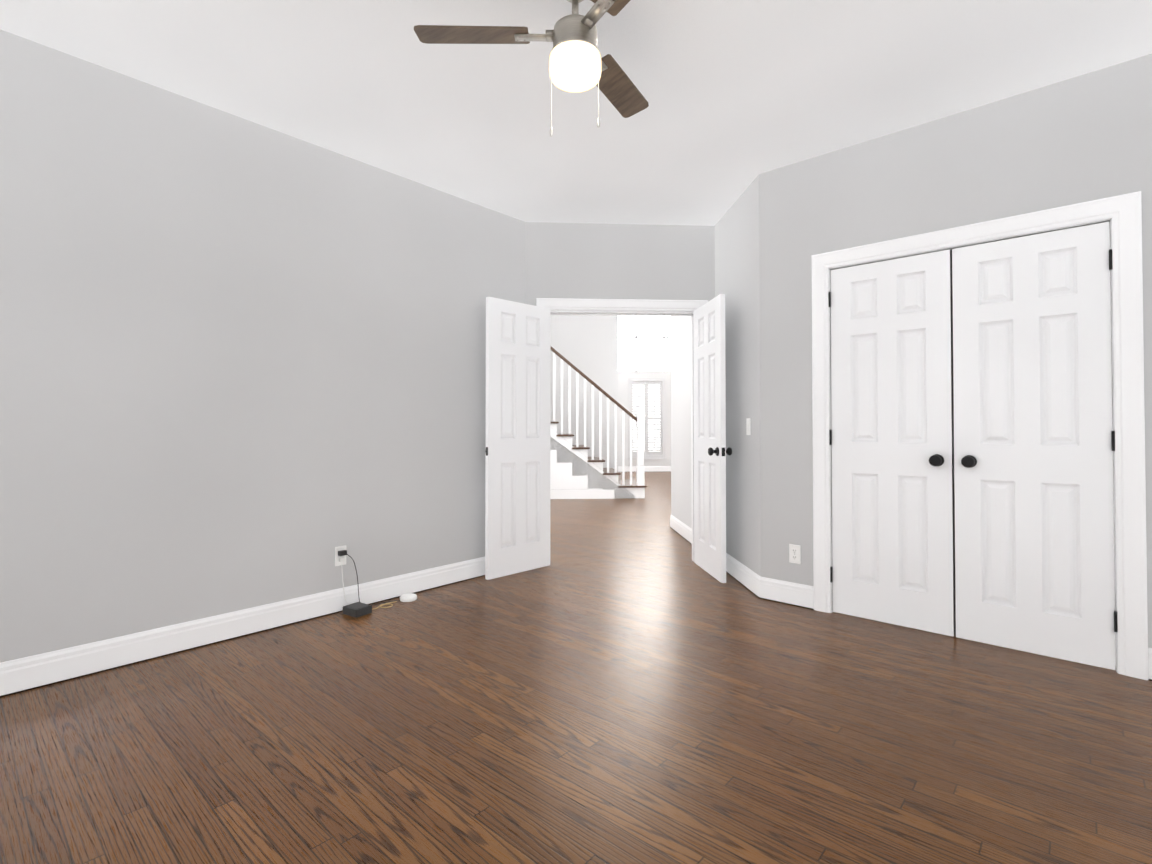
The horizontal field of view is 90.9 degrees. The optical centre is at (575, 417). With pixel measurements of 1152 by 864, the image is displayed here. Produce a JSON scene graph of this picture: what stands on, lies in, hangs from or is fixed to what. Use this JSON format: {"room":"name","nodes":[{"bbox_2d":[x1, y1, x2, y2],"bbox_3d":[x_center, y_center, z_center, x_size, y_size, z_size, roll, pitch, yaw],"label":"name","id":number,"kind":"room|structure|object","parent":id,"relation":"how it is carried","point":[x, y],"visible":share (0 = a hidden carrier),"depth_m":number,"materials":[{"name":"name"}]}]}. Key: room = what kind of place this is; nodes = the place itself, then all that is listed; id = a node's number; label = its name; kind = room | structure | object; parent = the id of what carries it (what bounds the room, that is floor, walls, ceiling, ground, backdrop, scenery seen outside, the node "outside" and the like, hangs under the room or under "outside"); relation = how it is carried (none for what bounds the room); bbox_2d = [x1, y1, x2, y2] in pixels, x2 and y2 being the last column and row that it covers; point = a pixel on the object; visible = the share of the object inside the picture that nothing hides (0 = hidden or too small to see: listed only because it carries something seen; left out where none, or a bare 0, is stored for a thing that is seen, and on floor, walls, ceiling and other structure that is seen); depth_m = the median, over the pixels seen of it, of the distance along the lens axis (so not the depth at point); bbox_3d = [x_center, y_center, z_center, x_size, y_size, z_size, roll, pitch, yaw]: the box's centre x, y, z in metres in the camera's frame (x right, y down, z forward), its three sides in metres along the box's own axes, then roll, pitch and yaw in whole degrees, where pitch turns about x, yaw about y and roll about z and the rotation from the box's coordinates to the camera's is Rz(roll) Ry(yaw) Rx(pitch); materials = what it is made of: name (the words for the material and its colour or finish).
{"room":"empty bedroom","nodes":[
{"label":"empty bedroom","id":0,"kind":"room"},
{"bbox_2d":[0,29,524,662],"bbox_3d":[-1.708,-0.218,3.153,0.120,2.740,3.780,-1,-1,42],"label":"wall","id":1,"kind":"structure","parent":0,"point":[242,363],"depth_m":2.89,"materials":[{"name":"grey paint"}]},
{"bbox_2d":[0,557,484,697],"bbox_3d":[-1.575,1.083,3.138,0.074,0.137,3.723,-1,-1,42],"label":"baseboard","id":2,"kind":"structure","parent":1,"relation":"attached to","point":[19,675],"depth_m":2.85,"materials":[{"name":"white wood"}]},
{"bbox_2d":[335,545,345,565],"bbox_3d":[-1.404,0.825,3.382,0.009,0.115,0.070,-1,-1,42],"label":"outlet","id":3,"kind":"object","parent":1,"relation":"attached to","point":[337,557],"visible":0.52,"depth_m":3.37,"materials":[{"name":"white plastic"}]},
{"bbox_2d":[0,472,1151,863],"bbox_3d":[1.762,1.263,7.313,17.500,0.100,15.700,-1,-1,42],"label":"floor","id":4,"kind":"structure","parent":0,"point":[622,680],"depth_m":2.00,"materials":[{"name":"brown wood"}]},
{"bbox_2d":[338,550,398,617],"bbox_3d":[-1.228,0.974,3.438,0.174,0.364,0.363,-1,-1,42],"label":"modem","id":5,"kind":"object","parent":4,"relation":"on","point":[357,609],"visible":1,"depth_m":3.35,"materials":[{"name":"black plastic"}]},
{"bbox_2d":[400,593,416,601],"bbox_3d":[-1.066,1.142,3.606,0.108,0.032,0.108,-1,-1,42],"label":"puck","id":6,"kind":"object","parent":4,"relation":"on","point":[409,597],"visible":1,"depth_m":3.57,"materials":[{"name":"white plastic"}]},
{"bbox_2d":[550,346,646,498],"bbox_3d":[-0.739,-0.805,9.068,3.590,4.085,1.068,0,-1,-3],"label":"stairs","id":7,"kind":"structure","parent":4,"relation":"on","point":[576,472],"depth_m":8.61,"materials":[{"name":"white wood"}]},
{"bbox_2d":[0,0,1151,225],"bbox_3d":[0.250,-1.651,2.275,4.600,0.100,5.500,-1,-1,42],"label":"ceiling","id":8,"kind":"structure","parent":0,"point":[740,96],"depth_m":2.64,"materials":[{"name":"white paint"}]},
{"bbox_2d":[414,0,648,136],"bbox_3d":[0.082,-1.294,2.038,0.997,0.621,0.974,-1,-1,42],"label":"fan","id":9,"kind":"object","parent":8,"relation":"hanging from","point":[578,63],"visible":1,"depth_m":1.99,"materials":[{"name":"brown wood"}]},
{"bbox_2d":[551,315,617,468],"bbox_3d":[-1.698,-1.454,9.637,4.840,5.400,0.120,0,-1,-3],"label":"wall","id":10,"kind":"structure","parent":0,"point":[582,343],"depth_m":9.67,"materials":[{"name":"white paint"}]},
{"bbox_2d":[611,315,617,470],"bbox_3d":[0.549,-1.424,11.660,0.120,5.400,3.900,0,-1,-3],"label":"wall","id":11,"kind":"structure","parent":0,"point":[616,376],"depth_m":9.70,"materials":[{"name":"white paint"}]},
{"bbox_2d":[525,222,714,305],"bbox_3d":[0.335,-0.197,4.628,1.592,2.740,0.120,0,-1,-3],"label":"wall","id":12,"kind":"structure","parent":0,"point":[612,261],"depth_m":4.58,"materials":[{"name":"grey paint"}]},
{"bbox_2d":[485,297,549,579],"bbox_3d":[-0.448,0.147,4.304,0.103,2.026,0.611,-1,-1,45],"label":"entry door","id":13,"kind":"structure","parent":12,"relation":"in","point":[517,495],"depth_m":4.24,"materials":[{"name":"white wood"}]},
{"bbox_2d":[536,298,707,560],"bbox_3d":[0.375,0.110,4.615,1.392,2.126,0.142,0,-1,-3],"label":"door frame","id":14,"kind":"structure","parent":12,"relation":"attached to","point":[617,304],"depth_m":4.58,"materials":[{"name":"white wood"}]},
{"bbox_2d":[693,294,731,582],"bbox_3d":[1.000,0.147,4.276,0.171,2.026,0.611,0,-1,-6],"label":"entry door","id":15,"kind":"structure","parent":12,"relation":"in","point":[710,450],"depth_m":4.20,"materials":[{"name":"white wood"}]},
{"bbox_2d":[618,371,670,465],"bbox_3d":[2.210,-1.393,13.770,3.680,5.400,0.120,0,-1,-3],"label":"wall","id":16,"kind":"structure","parent":0,"point":[623,376],"depth_m":13.65,"materials":[{"name":"white paint"}]},
{"bbox_2d":[618,466,670,471],"bbox_3d":[3.310,1.197,10.905,7.750,0.137,5.275,-1,-1,42],"label":"baseboard","id":17,"kind":"structure","parent":16,"relation":"attached to","point":[656,468],"depth_m":13.64,"materials":[{"name":"white wood"}]},
{"bbox_2d":[618,315,670,459],"bbox_3d":[1.798,-1.304,13.707,2.090,4.620,0.145,0,-1,-3],"label":"window","id":18,"kind":"structure","parent":16,"relation":"in","point":[644,343],"depth_m":13.74,"materials":[{"name":"glass"}]},
{"bbox_2d":[671,175,760,575],"bbox_3d":[1.174,-0.192,4.939,0.120,2.740,2.555,0,-1,-3],"label":"wall","id":19,"kind":"structure","parent":0,"point":[737,254],"depth_m":4.10,"materials":[{"name":"grey paint"}]},
{"bbox_2d":[670,515,691,543],"bbox_3d":[1.066,1.117,5.442,1.058,0.137,1.086,-1,-1,42],"label":"baseboard","id":20,"kind":"structure","parent":19,"relation":"attached to","point":[682,529],"depth_m":5.67,"materials":[{"name":"white wood"}]},
{"bbox_2d":[746,418,750,434],"bbox_3d":[1.171,0.062,3.856,0.011,0.115,0.070,0,-1,-3],"label":"light switch","id":21,"kind":"object","parent":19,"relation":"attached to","point":[748,426],"visible":1,"depth_m":3.84,"materials":[{"name":"white plastic"}]},
{"bbox_2d":[759,54,1151,647],"bbox_3d":[2.107,-0.222,2.922,2.355,2.740,0.120,-1,-1,42],"label":"wall","id":22,"kind":"structure","parent":0,"point":[1081,138],"depth_m":3.09,"materials":[{"name":"grey paint"}]},
{"bbox_2d":[726,553,813,609],"bbox_3d":[1.265,1.096,4.015,1.054,0.137,0.690,-1,-1,42],"label":"baseboard","id":23,"kind":"structure","parent":22,"relation":"attached to","point":[781,591],"depth_m":3.58,"materials":[{"name":"white wood"}]},
{"bbox_2d":[789,544,800,563],"bbox_3d":[1.349,0.842,3.496,0.070,0.115,0.009,-1,-1,42],"label":"outlet","id":24,"kind":"object","parent":22,"relation":"attached to","point":[794,553],"visible":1,"depth_m":3.49,"materials":[{"name":"white plastic"}]},
{"bbox_2d":[811,191,1147,679],"bbox_3d":[1.987,0.080,2.982,1.418,2.139,0.187,-1,-1,42],"label":"closet doors","id":25,"kind":"structure","parent":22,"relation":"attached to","point":[1113,417],"depth_m":2.85,"materials":[{"name":"white wood"}]},
{"bbox_2d":[1148,648,1151,680],"bbox_3d":[2.657,1.071,2.323,0.441,0.137,0.015,-1,-1,42],"label":"baseboard","id":26,"kind":"structure","parent":22,"relation":"attached to","point":[1149,664],"depth_m":2.45,"materials":[{"name":"white wood"}]}
]}

